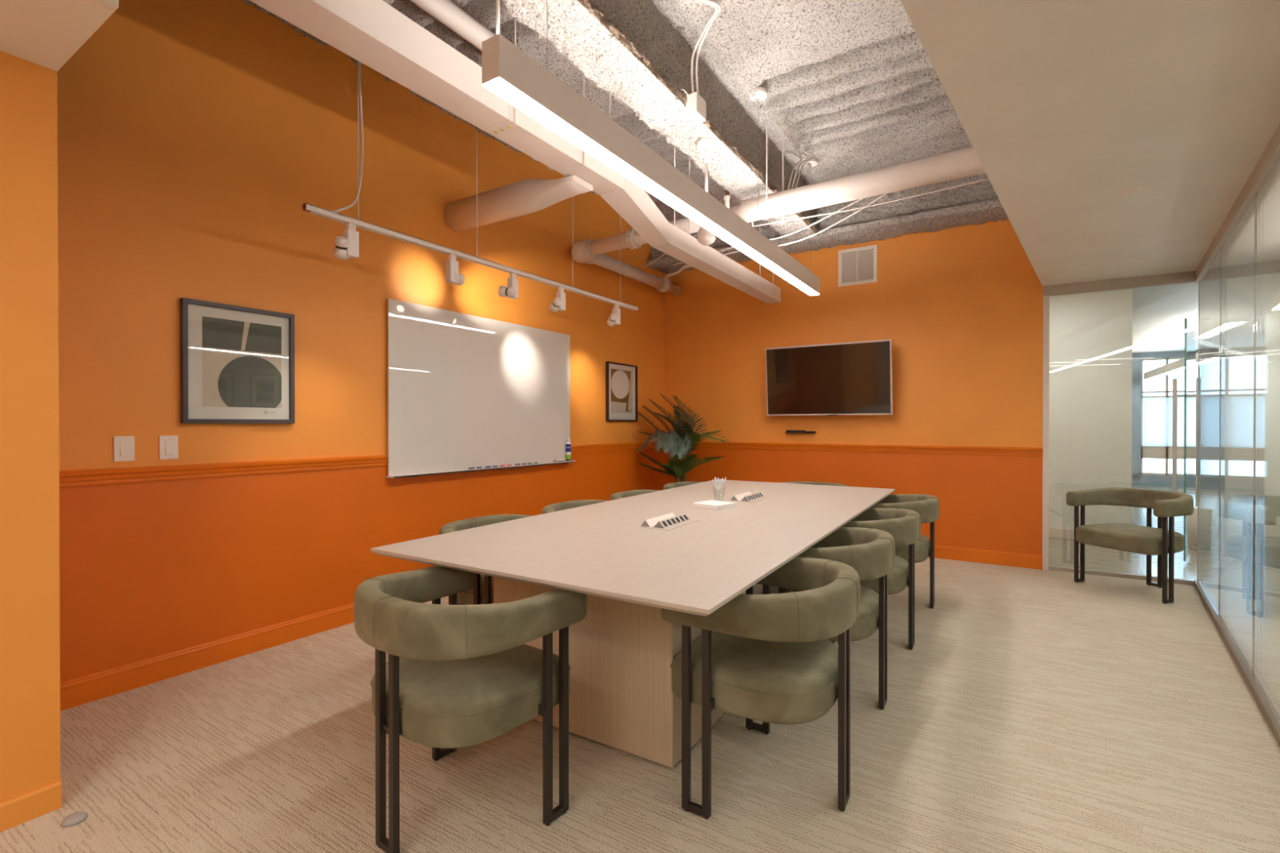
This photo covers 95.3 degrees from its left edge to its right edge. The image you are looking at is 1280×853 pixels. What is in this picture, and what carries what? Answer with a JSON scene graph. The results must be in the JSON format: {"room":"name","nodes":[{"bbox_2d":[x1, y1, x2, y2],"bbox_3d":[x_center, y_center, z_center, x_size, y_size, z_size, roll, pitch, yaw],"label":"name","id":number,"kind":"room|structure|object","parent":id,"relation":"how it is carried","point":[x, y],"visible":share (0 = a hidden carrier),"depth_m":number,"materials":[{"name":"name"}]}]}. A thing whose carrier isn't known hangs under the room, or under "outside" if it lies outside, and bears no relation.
{"room":"office","nodes":[
{"label":"office","id":0,"kind":"room"},
{"bbox_2d":[0,50,60,803],"bbox_3d":[-3.065,-0.584,0.744,0.865,3.600,3.175,0,0,32],"label":"wall","id":1,"kind":"structure","parent":0,"point":[30,664],"depth_m":1.80,"materials":[{"name":"orange paint"}]},
{"bbox_2d":[0,780,62,832],"bbox_3d":[-2.695,1.177,0.517,0.012,0.082,3.175,0,0,32],"label":"baseboard","id":2,"kind":"structure","parent":1,"relation":"attached to","point":[17,811],"depth_m":1.79,"materials":[{"name":"orange paint"}]},
{"bbox_2d":[0,0,119,71],"bbox_3d":[-2.839,-1.751,0.595,1.400,1.263,3.175,0,0,32],"label":"ceiling","id":3,"kind":"structure","parent":0,"point":[47,33],"depth_m":1.64,"materials":[{"name":"paint"}]},
{"bbox_2d":[409,0,495,50],"bbox_3d":[-0.353,-1.967,3.651,0.103,0.103,4.600,0,0,32],"label":"ceiling pipe","id":4,"kind":"object","parent":3,"relation":"attached to","point":[449,14],"visible":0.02,"depth_m":2.78,"materials":[{"name":"white metal"}]},
{"bbox_2d":[57,0,665,682],"bbox_3d":[-2.011,-0.596,3.318,0.124,3.600,8.650,0,0,32],"label":"wall","id":5,"kind":"structure","parent":0,"point":[194,136],"depth_m":3.17,"materials":[{"name":"orange paint"}]},
{"bbox_2d":[113,435,134,462],"bbox_3d":[-2.354,0.102,2.662,0.012,0.114,0.074,0,0,32],"label":"light switch","id":6,"kind":"object","parent":5,"relation":"attached to","point":[123,446],"visible":1,"depth_m":2.66,"materials":[{"name":"beige plastic"}]},
{"bbox_2d":[159,435,177,459],"bbox_3d":[-2.264,0.101,2.803,0.013,0.114,0.074,0,0,32],"label":"light switch","id":7,"kind":"object","parent":5,"relation":"attached to","point":[168,445],"visible":1,"depth_m":2.80,"materials":[{"name":"beige plastic"}]},
{"bbox_2d":[60,602,354,711],"bbox_3d":[-1.132,1.141,4.580,0.016,0.116,5.350,0,0,32],"label":"baseboard","id":8,"kind":"structure","parent":5,"relation":"attached to","point":[75,692],"depth_m":2.88,"materials":[{"name":"orange wood"}]},
{"bbox_2d":[58,454,388,488],"bbox_3d":[-2.098,0.222,3.041,0.036,0.071,1.722,0,0,32],"label":"trim","id":9,"kind":"structure","parent":5,"relation":"attached to","point":[68,478],"depth_m":2.92,"materials":[{"name":"orange wood"}]},
{"bbox_2d":[179,297,294,423],"bbox_3d":[-2.090,-0.321,3.058,0.032,0.610,0.524,0,0,32],"label":"framed picture","id":10,"kind":"object","parent":5,"relation":"attached to","point":[237,362],"visible":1,"depth_m":3.03,"materials":[{"name":"grey"}]},
{"bbox_2d":[386,298,575,478],"bbox_3d":[-1.118,-0.250,4.539,0.085,1.158,1.850,0,0,32],"label":"whiteboard","id":11,"kind":"object","parent":5,"relation":"attached to","point":[465,391],"visible":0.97,"depth_m":4.34,"materials":[{"name":"white glass"}]},
{"bbox_2d":[468,466,483,469],"bbox_3d":[-1.223,0.310,4.347,0.015,0.015,0.125,0,0,32],"label":"marker","id":12,"kind":"object","parent":11,"relation":"on","point":[473,467],"visible":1,"depth_m":4.34,"materials":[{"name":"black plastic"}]},
{"bbox_2d":[386,460,575,478],"bbox_3d":[-1.118,0.320,4.541,0.085,0.018,1.850,0,0,32],"label":"tray","id":13,"kind":"object","parent":11,"relation":"on","point":[415,473],"depth_m":4.23,"materials":[{"name":"silver metal"}]},
{"bbox_2d":[484,465,498,467],"bbox_3d":[-1.137,0.310,4.482,0.015,0.015,0.125,0,0,32],"label":"marker","id":14,"kind":"object","parent":11,"relation":"on","point":[494,465],"visible":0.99,"depth_m":4.47,"materials":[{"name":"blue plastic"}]},
{"bbox_2d":[553,457,565,462],"bbox_3d":[-0.711,0.299,5.150,0.032,0.030,0.130,0,0,32],"label":"eraser","id":15,"kind":"object","parent":11,"relation":"on","point":[562,459],"visible":0.98,"depth_m":5.13,"materials":[{"name":"beige"}]},
{"bbox_2d":[565,438,571,461],"bbox_3d":[-0.647,0.210,5.263,0.053,0.207,0.049,0,0,-12],"label":"spray bottle","id":16,"kind":"object","parent":11,"relation":"on","point":[568,446],"visible":0.99,"depth_m":5.24,"materials":[{"name":"white plastic"}]},
{"bbox_2d":[443,174,592,231],"bbox_3d":[-0.849,-1.523,3.932,1.178,0.208,0.208,0,0,32],"label":"air duct","id":17,"kind":"object","parent":5,"relation":"attached to","point":[525,197],"visible":1,"depth_m":3.85,"materials":[{"name":"white metal"}]},
{"bbox_2d":[570,440,665,453],"bbox_3d":[-0.168,0.208,6.080,0.036,0.071,1.778,0,0,32],"label":"trim","id":18,"kind":"structure","parent":5,"relation":"attached to","point":[611,446],"depth_m":5.85,"materials":[{"name":"orange wood"}]},
{"bbox_2d":[605,361,637,421],"bbox_3d":[-0.184,-0.352,6.057,0.032,0.598,0.547,0,0,32],"label":"framed picture","id":19,"kind":"object","parent":5,"relation":"attached to","point":[621,380],"visible":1,"depth_m":6.04,"materials":[{"name":"brown wood"}]},
{"bbox_2d":[565,442,570,454],"bbox_3d":[-0.648,0.228,5.263,0.048,0.172,0.048,0,0,32],"label":"label","id":20,"kind":"object","parent":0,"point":[567,444],"depth_m":5.24,"materials":[{"name":"white"}]},
{"bbox_2d":[240,0,973,221],"bbox_3d":[0.406,-2.318,3.575,3.680,0.287,5.370,0,0,32],"label":"ceiling","id":21,"kind":"structure","parent":0,"point":[853,86],"depth_m":3.77,"materials":[{"name":"grey concrete"}]},
{"bbox_2d":[302,60,638,311],"bbox_3d":[-0.803,-1.637,3.950,0.036,1.232,2.880,0,0,32],"label":"ceiling track","id":22,"kind":"object","parent":21,"relation":"hanging from","point":[331,215],"visible":0.91,"depth_m":3.27,"materials":[{"name":"beige metal"}]},
{"bbox_2d":[333,222,359,259],"bbox_3d":[-1.477,-0.923,2.918,0.100,0.187,0.111,0,0,32],"label":"track spotlight","id":23,"kind":"object","parent":22,"relation":"hanging from","point":[347,246],"visible":1,"depth_m":2.90,"materials":[{"name":"beige metal"}]},
{"bbox_2d":[445,253,464,285],"bbox_3d":[-1.108,-0.936,3.491,0.077,0.166,0.128,0,0,2],"label":"track spotlight","id":24,"kind":"object","parent":22,"relation":"hanging from","point":[452,275],"visible":1,"depth_m":3.45,"materials":[{"name":"beige metal"}]},
{"bbox_2d":[497,272,518,298],"bbox_3d":[-0.872,-0.938,3.874,0.107,0.167,0.103,0,0,11],"label":"track spotlight","id":25,"kind":"object","parent":22,"relation":"hanging from","point":[511,291],"visible":1,"depth_m":3.85,"materials":[{"name":"beige metal"}]},
{"bbox_2d":[548,287,565,312],"bbox_3d":[-0.609,-0.931,4.282,0.115,0.184,0.116,0,0,32],"label":"track spotlight","id":26,"kind":"object","parent":22,"relation":"hanging from","point":[558,303],"visible":1,"depth_m":4.27,"materials":[{"name":"beige metal"}]},
{"bbox_2d":[606,304,620,326],"bbox_3d":[-0.224,-0.933,4.888,0.114,0.185,0.121,0,0,32],"label":"track spotlight","id":27,"kind":"object","parent":22,"relation":"hanging from","point":[614,319],"visible":1,"depth_m":4.88,"materials":[{"name":"beige metal"}]},
{"bbox_2d":[249,0,780,303],"bbox_3d":[-0.103,-1.753,3.818,0.351,1.010,5.150,0,0,32],"label":"air duct","id":28,"kind":"object","parent":21,"relation":"hanging from","point":[374,33],"visible":0.79,"depth_m":2.77,"materials":[{"name":"white metal"}]},
{"bbox_2d":[571,217,701,295],"bbox_3d":[0.471,-1.882,5.613,1.497,0.788,1.846,0,0,32],"label":"pipe","id":29,"kind":"object","parent":21,"relation":"hanging from","point":[589,251],"visible":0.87,"depth_m":5.19,"materials":[{"name":"white metal"}]},
{"bbox_2d":[640,234,697,268],"bbox_3d":[0.254,-1.591,5.264,0.092,0.157,0.842,0,0,-40],"label":"cable","id":30,"kind":"object","parent":29,"relation":"hanging from","point":[695,234],"visible":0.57,"depth_m":5.33,"materials":[{"name":"white paint"}]},
{"bbox_2d":[481,0,819,295],"bbox_3d":[0.512,-1.681,3.466,0.120,1.110,3.725,0,0,32],"label":"linear pendant light","id":31,"kind":"object","parent":21,"relation":"hanging from","point":[508,72],"visible":0.88,"depth_m":2.45,"materials":[{"name":"beige metal"}]},
{"bbox_2d":[502,0,830,252],"bbox_3d":[0.338,-2.030,3.614,0.322,0.586,5.360,0,0,32],"label":"beam","id":32,"kind":"structure","parent":21,"relation":"attached to","point":[629,50],"depth_m":3.21,"materials":[{"name":"grey concrete"}]},
{"bbox_2d":[670,0,720,124],"bbox_3d":[0.331,-1.983,3.166,0.259,0.516,0.264,0,0,32],"label":"junction box","id":33,"kind":"object","parent":32,"relation":"attached to","point":[695,105],"visible":1,"depth_m":3.22,"materials":[{"name":"white paint"}]},
{"bbox_2d":[696,137,716,245],"bbox_3d":[0.413,-1.457,3.628,0.124,0.660,0.124,0,0,32],"label":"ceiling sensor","id":34,"kind":"object","parent":32,"relation":"hanging from","point":[705,145],"visible":0.82,"depth_m":3.60,"materials":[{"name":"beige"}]},
{"bbox_2d":[786,154,801,190],"bbox_3d":[1.194,-1.966,4.527,0.083,0.538,0.543,0,0,20],"label":"cable","id":35,"kind":"object","parent":21,"relation":"hanging from","point":[798,157],"visible":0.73,"depth_m":4.54,"materials":[{"name":"white paint"}]},
{"bbox_2d":[791,154,807,189],"bbox_3d":[1.228,-1.966,4.504,0.084,0.538,0.539,0,0,22],"label":"cable","id":36,"kind":"object","parent":21,"relation":"hanging from","point":[806,157],"visible":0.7,"depth_m":4.50,"materials":[{"name":"white paint"}]},
{"bbox_2d":[795,151,813,187],"bbox_3d":[1.229,-1.966,4.496,0.091,0.538,0.532,0,0,32],"label":"cable","id":37,"kind":"object","parent":21,"relation":"hanging from","point":[811,154],"visible":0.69,"depth_m":4.51,"materials":[{"name":"white paint"}]},
{"bbox_2d":[647,173,1008,273],"bbox_3d":[1.736,-2.044,5.670,3.660,0.581,0.441,0,0,32],"label":"ceiling","id":38,"kind":"structure","parent":21,"relation":"attached to","point":[977,203],"depth_m":5.20,"materials":[{"name":"grey concrete"}]},
{"bbox_2d":[724,120,986,226],"bbox_3d":[1.665,-1.878,3.874,2.355,0.740,0.192,0,0,32],"label":"pipe","id":39,"kind":"object","parent":21,"relation":"hanging from","point":[964,162],"visible":0.68,"depth_m":3.92,"materials":[{"name":"white metal"}]},
{"bbox_2d":[753,177,989,226],"bbox_3d":[1.572,-1.620,4.297,1.722,0.052,0.045,0,0,30],"label":"pipe","id":40,"kind":"object","parent":21,"relation":"hanging from","point":[988,178],"visible":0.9,"depth_m":4.22,"materials":[{"name":"white metal"}]},
{"bbox_2d":[0,484,1279,852],"bbox_3d":[3.833,1.222,5.034,7.920,0.050,17.800,0,0,32],"label":"floor","id":41,"kind":"structure","parent":0,"point":[1028,710],"depth_m":2.13,"materials":[{"name":"beige carpet"}]},
{"bbox_2d":[61,811,87,826],"bbox_3d":[-1.738,1.204,1.793,0.058,0.015,0.058,0,0,32],"label":"cap","id":42,"kind":"object","parent":41,"relation":"on","point":[76,818],"visible":1,"depth_m":1.78,"materials":[{"name":"grey plastic"}]},
{"bbox_2d":[354,565,586,852],"bbox_3d":[-0.576,0.848,1.855,0.644,0.727,0.564,0,0,37],"label":"armchair","id":43,"kind":"object","parent":41,"relation":"on","point":[455,676],"visible":0.96,"depth_m":1.68,"materials":[{"name":"green fabric"}]},
{"bbox_2d":[439,514,531,604],"bbox_3d":[-0.674,0.843,2.920,0.564,0.727,0.644,0,0,32],"label":"armchair","id":44,"kind":"object","parent":41,"relation":"on","point":[482,592],"visible":0.12,"depth_m":2.75,"materials":[{"name":"green fabric"}]},
{"bbox_2d":[542,499,606,514],"bbox_3d":[-0.282,0.840,3.536,0.564,0.727,0.644,0,0,32],"label":"armchair","id":45,"kind":"object","parent":41,"relation":"on","point":[559,506],"visible":0.12,"depth_m":3.66,"materials":[{"name":"green fabric"}]},
{"bbox_2d":[370,479,895,768],"bbox_3d":[0.421,0.835,3.274,1.428,0.740,3.270,0,0,31],"label":"conference table","id":46,"kind":"object","parent":41,"relation":"on","point":[623,651],"visible":0.62,"depth_m":2.21,"materials":[{"name":"laminate"}]},
{"bbox_2d":[640,512,699,530],"bbox_3d":[0.142,0.450,2.802,0.163,0.034,0.320,0,0,31],"label":"module","id":47,"kind":"object","parent":46,"relation":"on","point":[668,522],"visible":1,"depth_m":2.75,"materials":[{"name":"plastic"}]},
{"bbox_2d":[693,505,736,510],"bbox_3d":[0.428,0.458,3.349,0.180,0.013,0.176,0,0,-45],"label":"pad","id":48,"kind":"object","parent":46,"relation":"on","point":[694,506],"visible":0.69,"depth_m":3.28,"materials":[{"name":"white paper"}]},
{"bbox_2d":[693,499,736,507],"bbox_3d":[0.428,0.444,3.349,0.176,0.013,0.180,0,0,43],"label":"pad","id":49,"kind":"object","parent":48,"relation":"on","point":[713,504],"visible":1,"depth_m":3.33,"materials":[{"name":"white paper"}]},
{"bbox_2d":[730,491,769,502],"bbox_3d":[0.704,0.446,3.725,0.163,0.034,0.320,0,0,31],"label":"module","id":50,"kind":"object","parent":46,"relation":"on","point":[747,496],"visible":1,"depth_m":3.67,"materials":[{"name":"plastic"}]},
{"bbox_3d":[0.476,0.414,3.508,0.072,0.100,0.072,0,0,32],"label":"pen cup","id":51,"kind":"object","parent":46,"relation":"on","visible":0},
{"bbox_2d":[715,480,719,497],"bbox_3d":[0.465,0.391,3.499,0.044,0.132,0.009,0,0,-39],"label":"ballpoint pen","id":52,"kind":"object","parent":51,"relation":"in","point":[715,481],"visible":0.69,"depth_m":3.49,"materials":[{"name":"white plastic"}]},
{"bbox_2d":[718,479,721,497],"bbox_3d":[0.479,0.385,3.489,0.009,0.144,0.053,0,0,-9],"label":"ballpoint pen","id":53,"kind":"object","parent":51,"relation":"in","point":[721,479],"visible":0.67,"depth_m":3.48,"materials":[{"name":"white plastic"}]},
{"bbox_2d":[609,489,657,500],"bbox_3d":[0.093,0.837,4.127,0.564,0.727,0.644,0,0,32],"label":"armchair","id":54,"kind":"object","parent":41,"relation":"on","point":[634,492],"visible":0.18,"depth_m":4.25,"materials":[{"name":"green fabric"}]},
{"bbox_2d":[662,481,702,489],"bbox_3d":[0.490,0.834,4.751,0.564,0.727,0.644,0,0,32],"label":"armchair","id":55,"kind":"object","parent":41,"relation":"on","point":[673,485],"visible":0.08,"depth_m":4.88,"materials":[{"name":"green fabric"}]},
{"bbox_2d":[636,393,730,482],"bbox_3d":[0.474,0.417,6.104,1.068,1.549,0.706,0,0,32],"label":"potted palm","id":56,"kind":"object","parent":41,"relation":"on","point":[681,445],"visible":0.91,"depth_m":6.09,"materials":[{"name":"green plant"}]},
{"bbox_2d":[661,557,860,818],"bbox_3d":[0.448,0.847,1.993,0.564,0.727,0.644,0,0,31],"label":"armchair","id":57,"kind":"object","parent":41,"relation":"on","point":[766,658],"visible":0.88,"depth_m":1.80,"materials":[{"name":"green fabric"}]},
{"bbox_2d":[781,481,848,486],"bbox_3d":[1.380,0.834,4.751,0.644,0.727,0.564,0,0,32],"label":"armchair","id":58,"kind":"object","parent":41,"relation":"on","point":[797,482],"visible":0.11,"depth_m":4.93,"materials":[{"name":"green fabric"}]},
{"bbox_2d":[759,527,894,709],"bbox_3d":[0.849,0.844,2.652,0.564,0.727,0.644,0,0,32],"label":"armchair","id":59,"kind":"object","parent":41,"relation":"on","point":[870,552],"visible":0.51,"depth_m":2.48,"materials":[{"name":"green fabric"}]},
{"bbox_2d":[831,507,920,649],"bbox_3d":[1.278,0.841,3.309,0.564,0.727,0.644,0,0,32],"label":"armchair","id":60,"kind":"object","parent":41,"relation":"on","point":[904,525],"visible":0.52,"depth_m":3.10,"materials":[{"name":"green fabric"}]},
{"bbox_2d":[870,493,939,608],"bbox_3d":[1.740,0.838,4.008,0.564,0.727,0.644,0,0,31],"label":"armchair","id":61,"kind":"object","parent":41,"relation":"on","point":[927,506],"visible":0.39,"depth_m":3.79,"materials":[{"name":"green fabric"}]},
{"bbox_2d":[1066,487,1194,604],"bbox_3d":[3.628,0.836,4.283,0.564,0.727,0.644,0,0,-21],"label":"armchair","id":62,"kind":"object","parent":41,"relation":"on","point":[1148,540],"visible":1,"depth_m":4.25,"materials":[{"name":"green fabric"}]},
{"bbox_2d":[1172,318,1197,561],"bbox_3d":[5.003,0.115,5.357,0.181,2.100,0.869,0,0,41],"label":"door","id":63,"kind":"structure","parent":41,"relation":"on","point":[1190,472],"depth_m":5.17,"materials":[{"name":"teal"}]},
{"bbox_2d":[1195,507,1197,545],"bbox_3d":[5.657,1.012,5.889,0.170,0.360,0.170,0,0,32],"label":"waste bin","id":64,"kind":"object","parent":41,"relation":"on","point":[1196,508],"visible":0.05,"depth_m":5.86,"materials":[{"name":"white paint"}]},
{"bbox_2d":[1194,124,1279,746],"bbox_3d":[1.509,0.030,1.029,0.045,2.370,8.607,0,0,39],"label":"window","id":65,"kind":"structure","parent":41,"relation":"on","point":[1227,276],"depth_m":3.14,"materials":[{"name":"clear glass"}]},
{"bbox_2d":[665,219,1043,555],"bbox_3d":[1.813,-0.608,5.939,3.769,3.600,0.124,0,0,32],"label":"wall","id":66,"kind":"structure","parent":0,"point":[960,308],"depth_m":5.42,"materials":[{"name":"orange paint"}]},
{"bbox_2d":[785,430,815,433],"bbox_3d":[1.635,0.052,5.951,0.300,0.030,0.060,0,0,32],"label":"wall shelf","id":67,"kind":"object","parent":66,"relation":"attached to","point":[787,431],"visible":1,"depth_m":5.93,"materials":[{"name":"black plastic"}]},
{"bbox_2d":[764,339,893,415],"bbox_3d":[1.837,-0.453,5.726,1.200,0.695,0.190,0,0,32],"label":"television","id":68,"kind":"object","parent":66,"relation":"attached to","point":[850,378],"visible":1,"depth_m":5.64,"materials":[{"name":"grey"}]},
{"bbox_2d":[668,441,1043,456],"bbox_3d":[1.822,0.209,5.846,3.649,0.071,0.036,0,0,32],"label":"trim","id":69,"kind":"structure","parent":66,"relation":"attached to","point":[1027,451],"depth_m":5.53,"materials":[{"name":"orange wood"}]},
{"bbox_2d":[838,244,877,286],"bbox_3d":[2.114,-1.558,5.668,0.360,0.356,0.012,0,0,32],"label":"air vent","id":70,"kind":"object","parent":66,"relation":"in","point":[859,265],"visible":1,"depth_m":5.66,"materials":[{"name":"beige plastic"}]},
{"bbox_2d":[928,545,1042,569],"bbox_3d":[1.826,1.135,5.856,3.649,0.116,0.016,0,0,32],"label":"baseboard","id":71,"kind":"structure","parent":66,"relation":"attached to","point":[981,556],"depth_m":5.08,"materials":[{"name":"orange wood"}]},
{"bbox_2d":[1042,271,1198,585],"bbox_3d":[3.800,0.013,4.651,0.972,2.370,0.056,0,0,31],"label":"window frame","id":72,"kind":"structure","parent":66,"relation":"in","point":[1184,277],"depth_m":4.80,"materials":[{"name":"grey metal"}]},
{"bbox_2d":[900,0,1279,286],"bbox_3d":[2.099,-1.777,2.541,0.980,1.230,5.546,0,0,39],"label":"ceiling","id":73,"kind":"structure","parent":0,"point":[1065,107],"depth_m":2.16,"materials":[{"name":"paint"}]},
{"bbox_2d":[674,198,862,265],"bbox_3d":[1.318,-1.605,4.483,2.406,0.378,0.185,0,0,37],"label":"cable","id":74,"kind":"object","parent":73,"relation":"hanging from","point":[861,198],"visible":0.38,"depth_m":4.60,"materials":[{"name":"white paint"}]},
{"bbox_2d":[684,193,886,269],"bbox_3d":[1.360,-1.587,4.503,2.362,0.382,0.145,0,0,39],"label":"cable","id":75,"kind":"object","parent":73,"relation":"hanging from","point":[868,204],"visible":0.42,"depth_m":4.54,"materials":[{"name":"white paint"}]},
{"bbox_2d":[1119,186,1142,195],"bbox_3d":[2.417,-1.156,2.876,0.086,0.014,0.086,0,0,32],"label":"ceiling speaker","id":76,"kind":"object","parent":73,"relation":"attached to","point":[1130,191],"visible":1,"depth_m":2.86,"materials":[{"name":"beige plastic"}]},
{"bbox_2d":[1048,288,1132,529],"bbox_3d":[6.060,-0.135,9.691,2.240,2.620,7.540,0,0,32],"label":"wall","id":77,"kind":"structure","parent":0,"point":[1091,333],"depth_m":6.09,"materials":[{"name":"paint"}]},
{"bbox_2d":[1048,528,1074,539],"bbox_3d":[4.036,1.140,6.509,2.240,0.100,0.012,0,0,32],"label":"baseboard","id":78,"kind":"structure","parent":77,"relation":"attached to","point":[1053,532],"depth_m":6.21,"materials":[{"name":"white paint"}]},
{"bbox_2d":[1131,346,1265,491],"bbox_3d":[10.428,-0.142,11.158,3.560,2.620,0.220,0,0,32],"label":"wall","id":79,"kind":"structure","parent":0,"point":[1137,478],"depth_m":11.44,"materials":[{"name":"paint"}]},
{"bbox_2d":[1141,353,1265,479],"bbox_3d":[10.903,-0.191,10.862,2.440,2.280,0.090,0,0,32],"label":"window","id":80,"kind":"structure","parent":79,"relation":"in","point":[1156,411],"depth_m":11.29,"materials":[{"name":"clear glass"}]},
{"bbox_2d":[1142,395,1264,448],"bbox_3d":[10.882,-0.086,10.829,2.360,0.950,0.010,0,0,32],"label":"shade","id":81,"kind":"object","parent":80,"relation":"attached to","point":[1157,410],"depth_m":11.28,"materials":[{"name":"white fabric"}]},
{"bbox_2d":[1132,177,1279,353],"bbox_3d":[4.797,-1.471,4.469,5.900,0.100,17.900,0,0,32],"label":"ceiling","id":82,"kind":"structure","parent":0,"point":[1159,313],"depth_m":6.73,"materials":[{"name":"white paint"}]},
{"bbox_2d":[1143,347,1198,380],"bbox_3d":[8.470,-1.163,9.246,0.120,0.580,4.500,0,0,32],"label":"linear pendant light","id":83,"kind":"object","parent":82,"relation":"hanging from","point":[1179,365],"visible":0.47,"depth_m":9.62,"materials":[{"name":"beige metal"}]},
{"bbox_2d":[1144,362,1197,380],"bbox_3d":[8.470,-0.876,9.247,0.074,0.005,4.494,0,0,32],"label":"diffuser","id":84,"kind":"object","parent":83,"relation":"attached to","point":[1180,367],"depth_m":9.62,"materials":[{"name":"white plastic"}]},
{"bbox_2d":[1262,167,1279,202],"bbox_3d":[1.567,-1.285,1.000,0.060,0.260,8.633,0,0,39],"label":"trim","id":85,"kind":"structure","parent":82,"relation":"attached to","point":[1277,175],"depth_m":2.81,"materials":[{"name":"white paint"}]},
{"bbox_2d":[1271,288,1279,310],"bbox_3d":[2.785,-1.163,1.768,0.121,0.510,7.220,0,0,39],"label":"linear pendant light","id":86,"kind":"object","parent":82,"relation":"hanging from","point":[1275,296],"visible":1,"depth_m":4.51,"materials":[{"name":"beige metal"}]},
{"bbox_2d":[1271,304,1279,310],"bbox_3d":[2.785,-0.911,1.769,0.074,0.005,7.214,0,0,39],"label":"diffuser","id":87,"kind":"object","parent":86,"relation":"attached to","point":[1274,307],"depth_m":4.54,"materials":[{"name":"white plastic"}]},
{"bbox_2d":[1264,309,1279,524],"bbox_3d":[4.529,-0.099,1.862,0.150,2.620,13.200,0,0,32],"label":"wall","id":88,"kind":"structure","parent":0,"point":[1272,371],"depth_m":7.24,"materials":[{"name":"paint"}]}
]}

